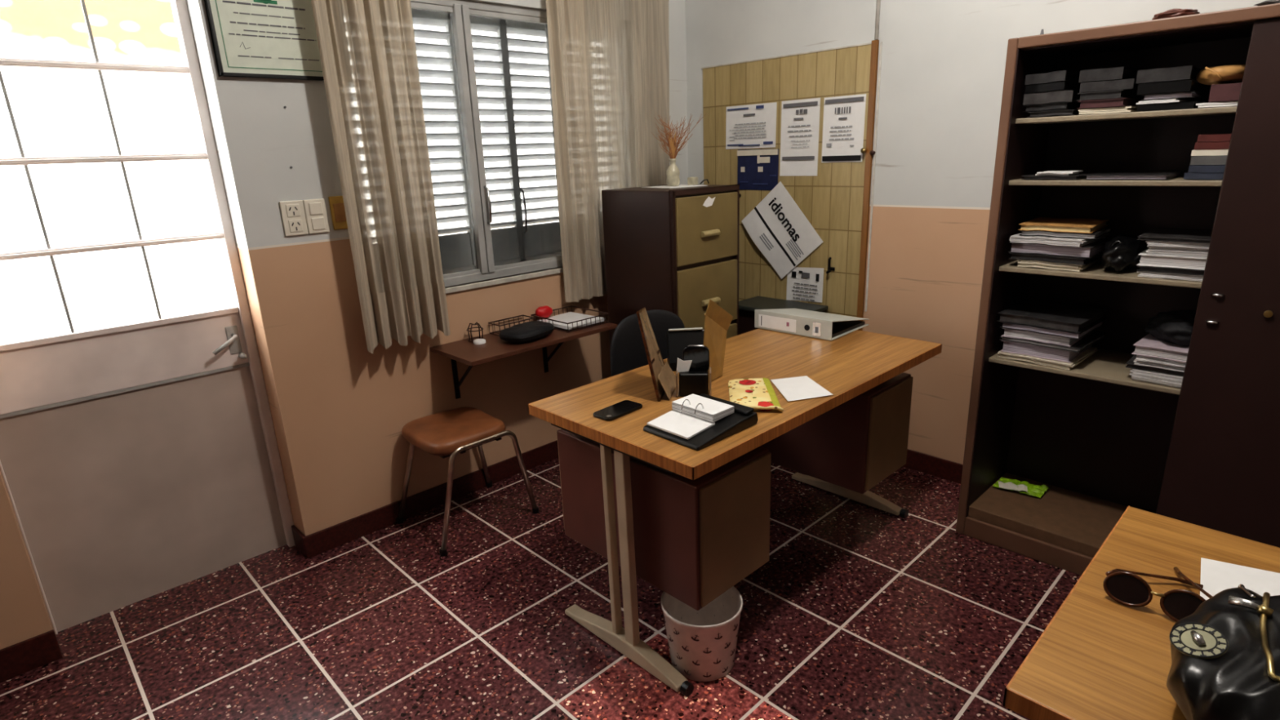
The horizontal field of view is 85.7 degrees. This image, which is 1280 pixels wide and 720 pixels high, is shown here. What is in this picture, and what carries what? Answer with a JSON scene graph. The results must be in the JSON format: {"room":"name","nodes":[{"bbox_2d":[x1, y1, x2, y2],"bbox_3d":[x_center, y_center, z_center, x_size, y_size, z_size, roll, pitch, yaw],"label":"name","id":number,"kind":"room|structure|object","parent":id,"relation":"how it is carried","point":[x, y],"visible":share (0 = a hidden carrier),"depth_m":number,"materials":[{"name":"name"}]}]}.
{"room":"office","nodes":[
{"label":"office","id":0,"kind":"room"},
{"bbox_2d":[0,0,688,649],"bbox_3d":[-1.432,-0.643,2.268,4.500,2.900,0.220,-18,23,-41],"label":"wall","id":1,"kind":"structure","parent":0,"point":[340,409],"depth_m":2.57,"materials":[{"name":"paint"}]},
{"bbox_2d":[0,0,294,634],"bbox_3d":[-1.671,-0.203,2.186,0.756,2.123,0.097,-18,23,-41],"label":"door","id":2,"kind":"structure","parent":1,"relation":"in","point":[140,460],"depth_m":2.31,"materials":[{"name":"metal"}]},
{"bbox_2d":[204,0,324,80],"bbox_3d":[-1.169,-1.082,2.246,0.417,0.312,0.018,-18,23,-41],"label":"framed certificate","id":3,"kind":"object","parent":1,"relation":"attached to","point":[251,38],"visible":0.88,"depth_m":2.22,"materials":[{"name":"paper"}]},
{"bbox_2d":[279,200,308,236],"bbox_3d":[-1.193,-0.489,2.380,0.076,0.117,0.014,-18,23,-41],"label":"wall socket","id":4,"kind":"object","parent":1,"relation":"attached to","point":[292,212],"visible":1,"depth_m":2.37,"materials":[{"name":"beige plastic"}]},
{"bbox_2d":[302,198,329,234],"bbox_3d":[-1.139,-0.506,2.430,0.072,0.117,0.014,-18,23,-41],"label":"light switch","id":5,"kind":"object","parent":1,"relation":"attached to","point":[315,211],"visible":1,"depth_m":2.42,"materials":[{"name":"beige plastic"}]},
{"bbox_2d":[328,195,347,230],"bbox_3d":[-1.082,-0.529,2.482,0.057,0.117,0.013,-18,23,-41],"label":"wall plate","id":6,"kind":"object","parent":1,"relation":"attached to","point":[338,215],"visible":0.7,"depth_m":2.48,"materials":[{"name":"plastic"}]},
{"bbox_2d":[311,0,450,353],"bbox_3d":[-0.916,-0.811,2.446,0.400,1.553,0.078,-18,23,-41],"label":"curtain","id":7,"kind":"object","parent":1,"relation":"hanging from","point":[367,49],"visible":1,"depth_m":2.47,"materials":[{"name":"white fabric"}]},
{"bbox_2d":[291,440,558,558],"bbox_3d":[-0.524,0.451,3.391,2.214,0.090,0.137,-18,23,-41],"label":"baseboard","id":8,"kind":"structure","parent":1,"relation":"attached to","point":[313,544],"depth_m":2.90,"materials":[{"name":"wood"}]},
{"bbox_2d":[410,0,562,287],"bbox_3d":[-0.575,-0.922,2.977,1.456,1.106,0.144,-18,23,-41],"label":"window","id":9,"kind":"structure","parent":1,"relation":"in","point":[482,253],"depth_m":2.93,"materials":[{"name":"grey metal"}]},
{"bbox_2d":[411,8,476,274],"bbox_3d":[-0.857,-0.856,2.787,0.329,1.029,0.025,-18,23,-41],"label":"shutter","id":10,"kind":"object","parent":9,"relation":"attached to","point":[457,251],"depth_m":2.83,"materials":[{"name":"metal"}]},
{"bbox_2d":[469,15,523,266],"bbox_3d":[-0.638,-0.925,2.989,0.201,1.029,0.025,-18,23,-41],"label":"shutter","id":11,"kind":"object","parent":9,"relation":"attached to","point":[507,242],"depth_m":3.00,"materials":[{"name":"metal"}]},
{"bbox_2d":[502,19,561,261],"bbox_3d":[-0.470,-0.979,3.145,0.277,1.029,0.025,-18,23,-41],"label":"shutter","id":12,"kind":"object","parent":9,"relation":"attached to","point":[540,241],"depth_m":3.10,"materials":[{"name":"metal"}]},
{"bbox_2d":[444,266,563,293],"bbox_3d":[-0.545,-0.383,3.130,1.490,0.022,0.107,-18,23,-41],"label":"window sill","id":13,"kind":"structure","parent":1,"relation":"attached to","point":[526,276],"depth_m":3.01,"materials":[{"name":"paint"}]},
{"bbox_2d":[429,321,617,399],"bbox_3d":[-0.479,0.013,3.002,0.745,0.250,0.330,-18,23,-41],"label":"wall shelf","id":14,"kind":"object","parent":1,"relation":"attached to","point":[463,351],"visible":0.8,"depth_m":2.84,"materials":[{"name":"brown laminate"}]},
{"bbox_2d":[498,320,554,342],"bbox_3d":[-0.477,-0.121,2.912,0.255,0.050,0.190,-18,23,-41],"label":"case","id":15,"kind":"object","parent":14,"relation":"on","point":[528,331],"visible":1,"depth_m":2.85,"materials":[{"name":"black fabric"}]},
{"bbox_2d":[530,305,608,333],"bbox_3d":[-0.318,-0.189,3.137,0.239,0.044,0.269,-18,23,-41],"label":"tray","id":16,"kind":"object","parent":14,"relation":"on","point":[571,306],"visible":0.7,"depth_m":3.08,"materials":[{"name":"brown metal"}]},
{"bbox_2d":[537,311,604,329],"bbox_3d":[-0.312,-0.180,3.139,0.218,0.012,0.248,-18,23,-41],"label":"paper stack","id":17,"kind":"object","parent":16,"relation":"in","point":[569,317],"visible":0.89,"depth_m":3.12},
{"bbox_2d":[546,0,669,302],"bbox_3d":[-0.102,-1.091,3.247,0.800,1.546,0.055,-18,23,-41],"label":"curtain","id":18,"kind":"object","parent":1,"relation":"hanging from","point":[609,60],"visible":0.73,"depth_m":3.19,"materials":[{"name":"white fabric"}]},
{"bbox_2d":[0,457,1080,719],"bbox_3d":[0.084,1.131,1.387,4.700,0.100,4.200,-18,23,-41],"label":"floor","id":19,"kind":"structure","parent":0,"point":[856,611],"depth_m":2.18,"materials":[{"name":"tile"}]},
{"bbox_2d":[396,406,539,556],"bbox_3d":[-0.725,0.449,2.824,0.458,0.436,0.385,-18,23,-41],"label":"stool","id":20,"kind":"object","parent":19,"relation":"on","point":[451,433],"visible":1,"depth_m":2.71,"materials":[{"name":"leather"}]},
{"bbox_2d":[610,309,684,376],"bbox_3d":[0.146,0.248,2.675,0.420,0.837,0.477,-18,23,-41],"label":"office chair","id":21,"kind":"object","parent":19,"relation":"on","point":[628,353],"visible":0.24,"depth_m":2.66,"materials":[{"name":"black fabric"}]},
{"bbox_2d":[601,183,740,358],"bbox_3d":[0.170,-0.172,3.314,0.448,1.283,0.475,-18,23,-41],"label":"filing cabinet","id":22,"kind":"object","parent":19,"relation":"on","point":[666,250],"visible":0.48,"depth_m":3.06,"materials":[{"name":"brown metal"}]},
{"bbox_2d":[641,184,707,188],"bbox_3d":[0.159,-0.803,3.192,0.228,0.002,0.211,-12,19,-28],"label":"mat","id":23,"kind":"object","parent":22,"relation":"on","point":[679,185],"visible":1,"depth_m":3.16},
{"bbox_2d":[650,113,702,186],"bbox_3d":[0.167,-0.967,3.188,0.220,0.313,0.233,-7,17,-14],"label":"flower vase","id":24,"kind":"object","parent":23,"relation":"on","point":[673,173],"visible":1,"depth_m":3.16,"materials":[{"name":"ceramic"}]},
{"bbox_2d":[660,586,742,681],"bbox_3d":[0.180,0.782,2.001,0.234,0.205,0.234,-18,23,-41],"label":"waste bin","id":25,"kind":"object","parent":19,"relation":"on","point":[702,642],"visible":0.94,"depth_m":1.94,"materials":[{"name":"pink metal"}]},
{"bbox_2d":[528,328,942,697],"bbox_3d":[0.395,0.381,2.416,1.375,0.721,0.675,-18,23,-41],"label":"office desk","id":26,"kind":"object","parent":19,"relation":"on","point":[690,523],"visible":0.91,"depth_m":2.03,"materials":[{"name":"brown wood"}]},
{"bbox_2d":[592,400,642,421],"bbox_3d":[-0.063,0.144,1.991,0.074,0.010,0.145,13,23,41],"label":"mobile phone","id":27,"kind":"object","parent":26,"relation":"on","point":[622,408],"visible":1,"depth_m":1.98,"materials":[{"name":"black plastic"}]},
{"bbox_2d":[636,306,675,401],"bbox_3d":[0.047,-0.037,2.127,0.116,0.269,0.224,1,17,12],"label":"picture frame","id":28,"kind":"object","parent":26,"relation":"on","point":[664,379],"visible":0.94,"depth_m":2.10,"materials":[{"name":"brown wood"}]},
{"bbox_2d":[666,327,704,371],"bbox_3d":[0.175,-0.044,2.362,0.160,0.136,0.099,-3,17,-2],"label":"picture frame","id":29,"kind":"object","parent":26,"relation":"on","point":[677,340],"visible":0.59,"depth_m":2.34,"materials":[{"name":"plastic"}]},
{"bbox_2d":[675,367,711,397],"bbox_3d":[0.164,0.067,2.098,0.106,0.077,0.060,0,17,6],"label":"pen holder","id":30,"kind":"object","parent":26,"relation":"on","point":[688,383],"visible":0.77,"depth_m":2.07,"materials":[{"name":"black plastic"}]},
{"bbox_2d":[682,345,709,371],"bbox_3d":[0.170,-0.004,2.085,0.081,0.085,0.018,0,17,6],"label":"case","id":31,"kind":"object","parent":30,"relation":"on","point":[699,354],"visible":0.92,"depth_m":2.07,"materials":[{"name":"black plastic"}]},
{"bbox_2d":[643,393,758,450],"bbox_3d":[0.162,0.145,1.847,0.247,0.073,0.204,-18,23,-41],"label":"desk calendar","id":32,"kind":"object","parent":26,"relation":"on","point":[695,422],"visible":1,"depth_m":1.82,"materials":[{"name":"paper"}]},
{"bbox_2d":[702,299,733,382],"bbox_3d":[0.247,-0.073,2.204,0.035,0.278,0.212,9,20,34],"label":"easel","id":33,"kind":"object","parent":26,"relation":"on","point":[717,321],"visible":0.83,"depth_m":2.20,"materials":[{"name":"wood"}]},
{"bbox_2d":[728,377,783,411],"bbox_3d":[0.333,0.100,2.070,0.148,0.021,0.288,-1,17,3],"label":"pouch","id":34,"kind":"object","parent":26,"relation":"on","point":[757,393],"visible":0.94,"depth_m":2.06,"materials":[{"name":"fabric"}]},
{"bbox_2d":[738,296,827,334],"bbox_3d":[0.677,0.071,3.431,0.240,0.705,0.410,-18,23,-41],"label":"file","id":35,"kind":"object","parent":26,"relation":"on","point":[747,307],"visible":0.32,"depth_m":3.35,"materials":[{"name":"plastic"}]},
{"bbox_2d":[770,375,833,401],"bbox_3d":[0.485,0.086,2.120,0.148,0.002,0.202,-5,17,-10],"label":"sheet","id":36,"kind":"object","parent":26,"relation":"on","point":[793,388],"visible":1,"depth_m":2.11,"materials":[{"name":"white paper"}]},
{"bbox_2d":[754,308,869,340],"bbox_3d":[0.704,-0.175,2.830,0.316,0.076,0.361,-18,23,-41],"label":"file","id":37,"kind":"object","parent":26,"relation":"on","point":[820,325],"visible":1,"depth_m":2.75,"materials":[{"name":"white plastic"}]},
{"bbox_2d":[955,3,1279,575],"bbox_3d":[1.745,-0.103,2.094,0.400,1.728,1.230,-18,23,-41],"label":"storage cabinet","id":38,"kind":"object","parent":19,"relation":"on","point":[1205,451],"visible":0.81,"depth_m":2.26,"materials":[{"name":"brown"}]},
{"bbox_2d":[992,477,1048,497],"bbox_3d":[1.484,0.491,2.690,0.125,0.018,0.166,-18,23,-41],"label":"snack packet","id":39,"kind":"object","parent":38,"relation":"on","point":[1024,486],"visible":1,"depth_m":2.68,"materials":[{"name":"plastic"}]},
{"bbox_2d":[996,346,1097,369],"bbox_3d":[1.439,-0.027,2.437,0.277,0.023,0.249,-18,23,-41],"label":"bundle","id":40,"kind":"object","parent":38,"relation":"on","point":[1091,350],"visible":0.32,"depth_m":2.35,"materials":[{"name":"paper"}]},
{"bbox_2d":[1000,340,1092,362],"bbox_3d":[1.439,-0.061,2.439,0.265,0.043,0.218,-18,23,-41],"label":"folder","id":41,"kind":"object","parent":40,"relation":"on","point":[1008,346],"visible":0.37,"depth_m":2.35,"materials":[{"name":"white paper"}]},
{"bbox_2d":[999,330,1107,352],"bbox_3d":[1.452,-0.085,2.422,0.285,0.015,0.249,-16,22,-39],"label":"folder","id":42,"kind":"object","parent":41,"relation":"on","point":[1089,340],"visible":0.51,"depth_m":2.34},
{"bbox_2d":[1001,328,1083,346],"bbox_3d":[1.433,-0.108,2.426,0.262,0.033,0.216,-18,23,-41],"label":"folder","id":43,"kind":"object","parent":42,"relation":"on","point":[1011,333],"visible":0.25,"depth_m":2.34,"materials":[{"name":"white paper"}]},
{"bbox_2d":[1000,318,1106,339],"bbox_3d":[1.438,-0.129,2.404,0.270,0.023,0.258,-18,23,-41],"label":"folder","id":44,"kind":"object","parent":43,"relation":"on","point":[1005,325],"visible":0.37,"depth_m":2.32,"materials":[{"name":"paper"}]},
{"bbox_2d":[997,299,1109,333],"bbox_3d":[1.442,-0.159,2.409,0.288,0.033,0.257,-16,22,-39],"label":"folder","id":45,"kind":"object","parent":44,"relation":"on","point":[1072,317],"visible":1,"depth_m":2.36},
{"bbox_2d":[1026,109,1079,117],"bbox_3d":[1.377,-0.802,2.248,0.260,0.019,0.133,-18,23,-41],"label":"folder","id":46,"kind":"object","parent":38,"relation":"on","point":[1060,112],"visible":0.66,"depth_m":2.16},
{"bbox_2d":[1024,102,1083,111],"bbox_3d":[1.368,-0.824,2.253,0.267,0.023,0.129,-18,23,-41],"label":"folder","id":47,"kind":"object","parent":46,"relation":"on","point":[1062,105],"visible":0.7,"depth_m":2.17,"materials":[{"name":"black plastic"}]},
{"bbox_2d":[1022,89,1080,105],"bbox_3d":[1.370,-0.851,2.245,0.270,0.037,0.139,-18,23,-41],"label":"file box","id":48,"kind":"object","parent":47,"relation":"on","point":[1067,95],"visible":0.66,"depth_m":2.15,"materials":[{"name":"cardboard"}]},
{"bbox_2d":[1024,81,1080,93],"bbox_3d":[1.362,-0.881,2.241,0.276,0.027,0.118,-18,23,-41],"label":"ring binder","id":49,"kind":"object","parent":48,"relation":"on","point":[1057,86],"visible":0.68,"depth_m":2.16,"materials":[{"name":"black plastic"}]},
{"bbox_2d":[1025,70,1080,84],"bbox_3d":[1.362,-0.908,2.232,0.277,0.033,0.114,-17,22,-39],"label":"ring binder","id":50,"kind":"object","parent":49,"relation":"on","point":[1062,75],"visible":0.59,"depth_m":2.15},
{"bbox_2d":[1017,257,1102,271],"bbox_3d":[1.429,-0.339,2.344,0.260,0.024,0.191,-18,23,-41],"label":"bundle","id":51,"kind":"object","parent":38,"relation":"on","point":[1023,263],"visible":0.31,"depth_m":2.26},
{"bbox_2d":[1008,252,1102,265],"bbox_3d":[1.429,-0.362,2.343,0.272,0.023,0.228,-16,22,-39],"label":"folder","id":52,"kind":"object","parent":51,"relation":"on","point":[1055,259],"visible":0.3,"depth_m":2.25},
{"bbox_2d":[1008,237,1113,257],"bbox_3d":[1.428,-0.390,2.339,0.267,0.037,0.243,-18,23,-41],"label":"folder","id":53,"kind":"object","parent":52,"relation":"on","point":[1091,250],"visible":0.54,"depth_m":2.25,"materials":[{"name":"paper"}]},
{"bbox_2d":[1008,233,1108,246],"bbox_3d":[1.412,-0.415,2.323,0.259,0.024,0.219,-16,22,-39],"label":"bundle","id":54,"kind":"object","parent":53,"relation":"on","point":[1071,242],"visible":0.42,"depth_m":2.24,"materials":[{"name":"paper"}]},
{"bbox_2d":[1019,225,1113,239],"bbox_3d":[1.435,-0.436,2.319,0.221,0.018,0.258,13,23,41],"label":"folder","id":55,"kind":"object","parent":54,"relation":"on","point":[1103,231],"visible":0.47,"depth_m":2.23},
{"bbox_2d":[1017,217,1109,233],"bbox_3d":[1.423,-0.454,2.315,0.254,0.023,0.220,-18,23,-41],"label":"folder","id":56,"kind":"object","parent":55,"relation":"on","point":[1083,225],"visible":1,"depth_m":2.27,"materials":[{"name":"yellow paper"}]},
{"bbox_2d":[1021,171,1102,179],"bbox_3d":[1.395,-0.610,2.280,0.256,0.015,0.170,-18,23,-41],"label":"folder","id":57,"kind":"object","parent":38,"relation":"on","point":[1081,175],"visible":0.73,"depth_m":2.21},
{"bbox_2d":[988,348,1181,395],"bbox_3d":[1.766,0.066,2.157,0.347,0.016,1.166,-18,23,-41],"label":"shelf","id":58,"kind":"object","parent":38,"relation":"attached to","point":[1105,365],"depth_m":2.30,"materials":[{"name":"wood"}]},
{"bbox_2d":[999,259,1202,288],"bbox_3d":[1.754,-0.244,2.063,0.347,0.016,1.166,-18,23,-41],"label":"shelf","id":59,"kind":"object","parent":38,"relation":"attached to","point":[1097,271],"depth_m":2.18,"materials":[{"name":"wood"}]},
{"bbox_2d":[1078,106,1142,115],"bbox_3d":[1.477,-0.775,2.146,0.263,0.018,0.138,-18,23,-41],"label":"bundle","id":60,"kind":"object","parent":38,"relation":"on","point":[1127,108],"visible":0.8,"depth_m":2.06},
{"bbox_2d":[1076,97,1144,109],"bbox_3d":[1.468,-0.793,2.136,0.254,0.024,0.124,-16,22,-39],"label":"folder","id":61,"kind":"object","parent":60,"relation":"on","point":[1122,102],"visible":0.73,"depth_m":2.06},
{"bbox_2d":[1076,89,1143,101],"bbox_3d":[1.464,-0.817,2.136,0.258,0.024,0.118,-16,22,-39],"label":"folder","id":62,"kind":"object","parent":61,"relation":"on","point":[1118,94],"visible":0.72,"depth_m":2.06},
{"bbox_2d":[1079,78,1137,93],"bbox_3d":[1.476,-0.844,2.133,0.268,0.030,0.138,-18,23,-41],"label":"ring binder","id":63,"kind":"object","parent":62,"relation":"on","point":[1130,84],"visible":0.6,"depth_m":2.04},
{"bbox_2d":[1078,66,1139,82],"bbox_3d":[1.462,-0.878,2.135,0.266,0.036,0.112,-18,23,-41],"label":"ring binder","id":64,"kind":"object","parent":63,"relation":"on","point":[1117,73],"visible":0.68,"depth_m":2.05,"materials":[{"name":"cardboard"}]},
{"bbox_2d":[1008,175,1222,186],"bbox_3d":[1.743,-0.516,1.981,0.347,0.016,1.166,-18,23,-41],"label":"shelf","id":65,"kind":"object","parent":38,"relation":"attached to","point":[1014,180],"depth_m":2.07,"materials":[{"name":"wood"}]},
{"bbox_2d":[1101,234,1142,271],"bbox_3d":[1.534,-0.342,2.195,0.213,0.110,0.100,-18,23,-41],"label":"pouch","id":66,"kind":"object","parent":38,"relation":"on","point":[1120,254],"visible":0.98,"depth_m":2.14,"materials":[{"name":"leather"}]},
{"bbox_2d":[1015,106,1236,124],"bbox_3d":[1.736,-0.700,1.926,0.347,0.016,1.166,-18,23,-41],"label":"shelf","id":67,"kind":"object","parent":38,"relation":"attached to","point":[1218,113],"depth_m":2.11,"materials":[{"name":"wood"}]},
{"bbox_2d":[1083,169,1186,179],"bbox_3d":[1.543,-0.577,2.148,0.268,0.017,0.214,-18,23,-41],"label":"folder","id":68,"kind":"object","parent":38,"relation":"on","point":[1154,174],"visible":0.99,"depth_m":2.09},
{"bbox_2d":[1128,368,1182,387],"bbox_3d":[1.696,0.029,2.192,0.290,0.036,0.183,-18,23,-41],"label":"bundle","id":69,"kind":"object","parent":38,"relation":"on","point":[1167,380],"visible":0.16,"depth_m":2.11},
{"bbox_2d":[1124,354,1183,376],"bbox_3d":[1.678,0.004,2.189,0.248,0.017,0.184,-18,23,-41],"label":"folder","id":70,"kind":"object","parent":69,"relation":"on","point":[1130,363],"visible":0.17,"depth_m":2.13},
{"bbox_2d":[1133,355,1186,372],"bbox_3d":[1.686,-0.016,2.176,0.264,0.032,0.166,-18,23,-41],"label":"bundle","id":71,"kind":"object","parent":70,"relation":"on","point":[1146,361],"visible":0.21,"depth_m":2.10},
{"bbox_2d":[1131,333,1189,362],"bbox_3d":[1.689,-0.048,2.174,0.278,0.032,0.166,-17,22,-39],"label":"folder","id":72,"kind":"object","parent":71,"relation":"on","point":[1148,345],"visible":0.4,"depth_m":2.11,"materials":[{"name":"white paper"}]},
{"bbox_2d":[1144,310,1195,346],"bbox_3d":[1.701,-0.104,2.157,0.240,0.087,0.189,-18,23,-41],"label":"cloth bag","id":73,"kind":"object","parent":72,"relation":"on","point":[1176,326],"visible":0.7,"depth_m":2.11,"materials":[{"name":"fabric"}]},
{"bbox_2d":[1136,270,1203,281],"bbox_3d":[1.661,-0.274,2.109,0.251,0.019,0.205,-18,23,-41],"label":"bundle","id":74,"kind":"object","parent":38,"relation":"on","point":[1143,273],"visible":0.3,"depth_m":2.04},
{"bbox_2d":[1137,265,1204,275],"bbox_3d":[1.662,-0.289,2.103,0.244,0.017,0.199,-18,23,-41],"label":"folder","id":75,"kind":"object","parent":74,"relation":"on","point":[1163,269],"visible":0.2,"depth_m":2.04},
{"bbox_2d":[1136,248,1207,270],"bbox_3d":[1.667,-0.318,2.108,0.271,0.037,0.196,-18,23,-41],"label":"folder","id":76,"kind":"object","parent":75,"relation":"on","point":[1146,260],"visible":0.36,"depth_m":2.03,"materials":[{"name":"white paper"}]},
{"bbox_2d":[1145,240,1209,257],"bbox_3d":[1.676,-0.353,2.095,0.197,0.043,0.280,13,23,42],"label":"bundle","id":77,"kind":"object","parent":76,"relation":"on","point":[1157,247],"visible":0.45,"depth_m":2.02,"materials":[{"name":"paper"}]},
{"bbox_2d":[1137,226,1212,243],"bbox_3d":[1.656,-0.379,2.091,0.263,0.013,0.198,-18,23,-41],"label":"folder","id":78,"kind":"object","parent":77,"relation":"on","point":[1158,233],"visible":0.77,"depth_m":2.06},
{"bbox_2d":[1137,101,1207,111],"bbox_3d":[1.580,-0.749,2.041,0.254,0.021,0.131,-18,23,-41],"label":"folder","id":79,"kind":"object","parent":38,"relation":"on","point":[1179,105],"visible":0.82,"depth_m":1.96,"materials":[{"name":"black plastic"}]},
{"bbox_2d":[1136,98,1196,104],"bbox_3d":[1.572,-0.767,2.051,0.274,0.012,0.108,-18,23,-41],"label":"bundle","id":80,"kind":"object","parent":79,"relation":"on","point":[1172,100],"visible":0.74,"depth_m":1.97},
{"bbox_2d":[1141,91,1204,100],"bbox_3d":[1.574,-0.777,2.036,0.121,0.018,0.238,13,23,41],"label":"folder","id":81,"kind":"object","parent":80,"relation":"on","point":[1190,95],"visible":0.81,"depth_m":1.97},
{"bbox_2d":[1136,80,1205,95],"bbox_3d":[1.579,-0.804,2.043,0.278,0.033,0.127,-18,23,-41],"label":"ring binder","id":82,"kind":"object","parent":81,"relation":"on","point":[1184,86],"visible":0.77,"depth_m":1.96,"materials":[{"name":"black plastic"}]},
{"bbox_2d":[1135,65,1201,84],"bbox_3d":[1.561,-0.835,2.032,0.125,0.039,0.243,13,23,42],"label":"ring binder","id":83,"kind":"object","parent":82,"relation":"on","point":[1189,72],"visible":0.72,"depth_m":1.95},
{"bbox_2d":[1151,8,1199,19],"bbox_3d":[1.482,-0.954,1.911,0.110,0.027,0.108,-18,23,-41],"label":"cloth","id":84,"kind":"object","parent":38,"relation":"on","point":[1172,12],"visible":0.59,"depth_m":1.88,"materials":[{"name":"red fabric"}]},
{"bbox_2d":[1183,172,1223,179],"bbox_3d":[1.646,-0.532,1.979,0.174,0.020,0.113,-18,23,-41],"label":"book","id":85,"kind":"object","parent":38,"relation":"on","point":[1188,175],"visible":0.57,"depth_m":1.93,"materials":[{"name":"blue paper"}]},
{"bbox_2d":[1187,164,1225,173],"bbox_3d":[1.648,-0.550,1.972,0.169,0.022,0.104,-18,23,-41],"label":"book","id":86,"kind":"object","parent":85,"relation":"on","point":[1193,168],"visible":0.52,"depth_m":1.93,"materials":[{"name":"blue paper"}]},
{"bbox_2d":[1190,155,1226,164],"bbox_3d":[1.649,-0.572,1.965,0.169,0.026,0.105,-18,23,-41],"label":"book","id":87,"kind":"object","parent":86,"relation":"on","point":[1195,160],"visible":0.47,"depth_m":1.92,"materials":[{"name":"grey paper"}]},
{"bbox_2d":[1195,101,1238,107],"bbox_3d":[1.672,-0.722,1.953,0.131,0.014,0.255,13,23,42],"label":"bundle","id":88,"kind":"object","parent":38,"relation":"on","point":[1233,103],"visible":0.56,"depth_m":1.88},
{"bbox_2d":[1208,82,1241,102],"bbox_3d":[1.679,-0.750,1.941,0.272,0.046,0.084,-18,23,-41],"label":"file box","id":89,"kind":"object","parent":88,"relation":"on","point":[1229,92],"visible":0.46,"depth_m":1.86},
{"bbox_2d":[1195,63,1245,84],"bbox_3d":[1.621,-0.791,1.915,0.174,0.047,0.128,-18,23,-41],"label":"bag","id":90,"kind":"object","parent":89,"relation":"on","point":[1231,73],"visible":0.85,"depth_m":1.88,"materials":[{"name":"leather"}]},
{"bbox_2d":[1002,505,1279,719],"bbox_3d":[1.197,0.829,0.823,0.677,0.720,1.275,-18,23,-41],"label":"desk","id":91,"kind":"object","parent":19,"relation":"on","point":[1099,657],"visible":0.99,"depth_m":1.03,"materials":[{"name":"brown wood"}]},
{"bbox_2d":[1102,566,1212,622],"bbox_3d":[0.847,0.354,1.112,0.165,0.047,0.140,-18,23,-41],"label":"sunglasses","id":92,"kind":"object","parent":91,"relation":"on","point":[1125,587],"visible":0.82,"depth_m":1.08,"materials":[{"name":"gold metal"}]},
{"bbox_2d":[1166,584,1279,719],"bbox_3d":[0.851,0.407,0.798,0.346,0.125,0.390,-18,23,-41],"label":"telephone","id":93,"kind":"object","parent":91,"relation":"on","point":[1225,654],"visible":1,"depth_m":0.83,"materials":[{"name":"black plastic"}]},
{"bbox_2d":[1200,557,1279,599],"bbox_3d":[1.019,0.376,1.091,0.226,0.002,0.172,9,20,32],"label":"blank sheet","id":94,"kind":"object","parent":91,"relation":"on","point":[1216,576],"visible":0.58,"depth_m":1.14,"materials":[{"name":"white paper"}]},
{"bbox_2d":[684,0,1266,464],"bbox_3d":[1.568,-0.834,2.511,0.200,2.900,4.000,-18,23,-41],"label":"wall","id":95,"kind":"structure","parent":0,"point":[943,66],"depth_m":2.85,"materials":[{"name":"paint"}]},
{"bbox_2d":[701,40,879,330],"bbox_3d":[0.674,-0.557,3.391,0.041,1.746,0.973,-18,23,-41],"label":"panel","id":96,"kind":"object","parent":95,"relation":"attached to","point":[835,202],"depth_m":3.19,"materials":[{"name":"wood"}]},
{"bbox_2d":[725,102,777,149],"bbox_3d":[0.536,-1.135,3.357,0.006,0.202,0.302,-18,23,-41],"label":"notice sheet","id":97,"kind":"object","parent":96,"relation":"attached to","point":[748,126],"visible":1,"depth_m":3.35,"materials":[{"name":"white paper"}]},
{"bbox_2d":[737,148,778,190],"bbox_3d":[0.575,-0.933,3.384,0.006,0.196,0.245,-18,23,-41],"label":"notice sheet","id":98,"kind":"object","parent":96,"relation":"attached to","point":[757,169],"visible":0.98,"depth_m":3.38,"materials":[{"name":"blue paper"}]},
{"bbox_2d":[741,181,822,279],"bbox_3d":[0.684,-0.628,3.359,0.472,0.472,0.018,13,23,41],"label":"poster","id":99,"kind":"object","parent":96,"relation":"attached to","point":[776,225],"visible":1,"depth_m":3.36,"materials":[{"name":"white paper"}]},
{"bbox_2d":[779,97,820,176],"bbox_3d":[0.734,-1.022,3.181,0.006,0.336,0.205,-18,23,-41],"label":"notice sheet","id":100,"kind":"object","parent":96,"relation":"attached to","point":[800,118],"visible":1,"depth_m":3.18,"materials":[{"name":"white paper"}]},
{"bbox_2d":[786,266,823,302],"bbox_3d":[0.796,-0.365,3.340,0.006,0.177,0.202,-18,23,-41],"label":"notice sheet","id":101,"kind":"object","parent":96,"relation":"attached to","point":[803,284],"visible":1,"depth_m":3.34,"materials":[{"name":"white paper"}]},
{"bbox_2d":[821,93,866,162],"bbox_3d":[0.888,-1.009,3.019,0.006,0.276,0.201,-18,23,-41],"label":"notice sheet","id":102,"kind":"object","parent":96,"relation":"attached to","point":[843,122],"visible":1,"depth_m":3.02,"materials":[{"name":"white paper"}]},
{"bbox_2d":[864,41,882,311],"bbox_3d":[1.009,-0.762,2.986,0.004,1.130,0.008,-18,23,-41],"label":"trim","id":103,"kind":"structure","parent":95,"relation":"attached to","point":[881,42],"depth_m":2.97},
{"bbox_2d":[902,448,962,484],"bbox_3d":[1.626,0.555,2.765,0.012,0.090,3.767,-18,23,-41],"label":"baseboard","id":104,"kind":"structure","parent":95,"relation":"attached to","point":[940,468],"depth_m":3.07,"materials":[{"name":"wood"}]},
{"bbox_3d":[-1.575,0.208,-0.538,0.200,2.900,3.780,-18,23,-41],"label":"wall","id":105,"kind":"structure","parent":0,"visible":0},
{"bbox_2d":[0,629,62,682],"bbox_3d":[-2.281,1.030,1.684,1.354,0.100,0.012,-18,23,-41],"label":"baseboard","id":106,"kind":"structure","parent":105,"relation":"attached to","point":[22,657],"depth_m":2.08,"materials":[{"name":"tile"}]},
{"label":"outside","id":107,"kind":"structure","parent":0,"visible":0},
{"bbox_2d":[0,0,558,343],"bbox_3d":[-2.776,-2.083,6.180,13.000,3.700,0.200,-18,23,-41],"label":"sky","id":108,"kind":"structure","parent":107,"point":[56,112],"depth_m":5.09,"materials":[{"name":"white"}]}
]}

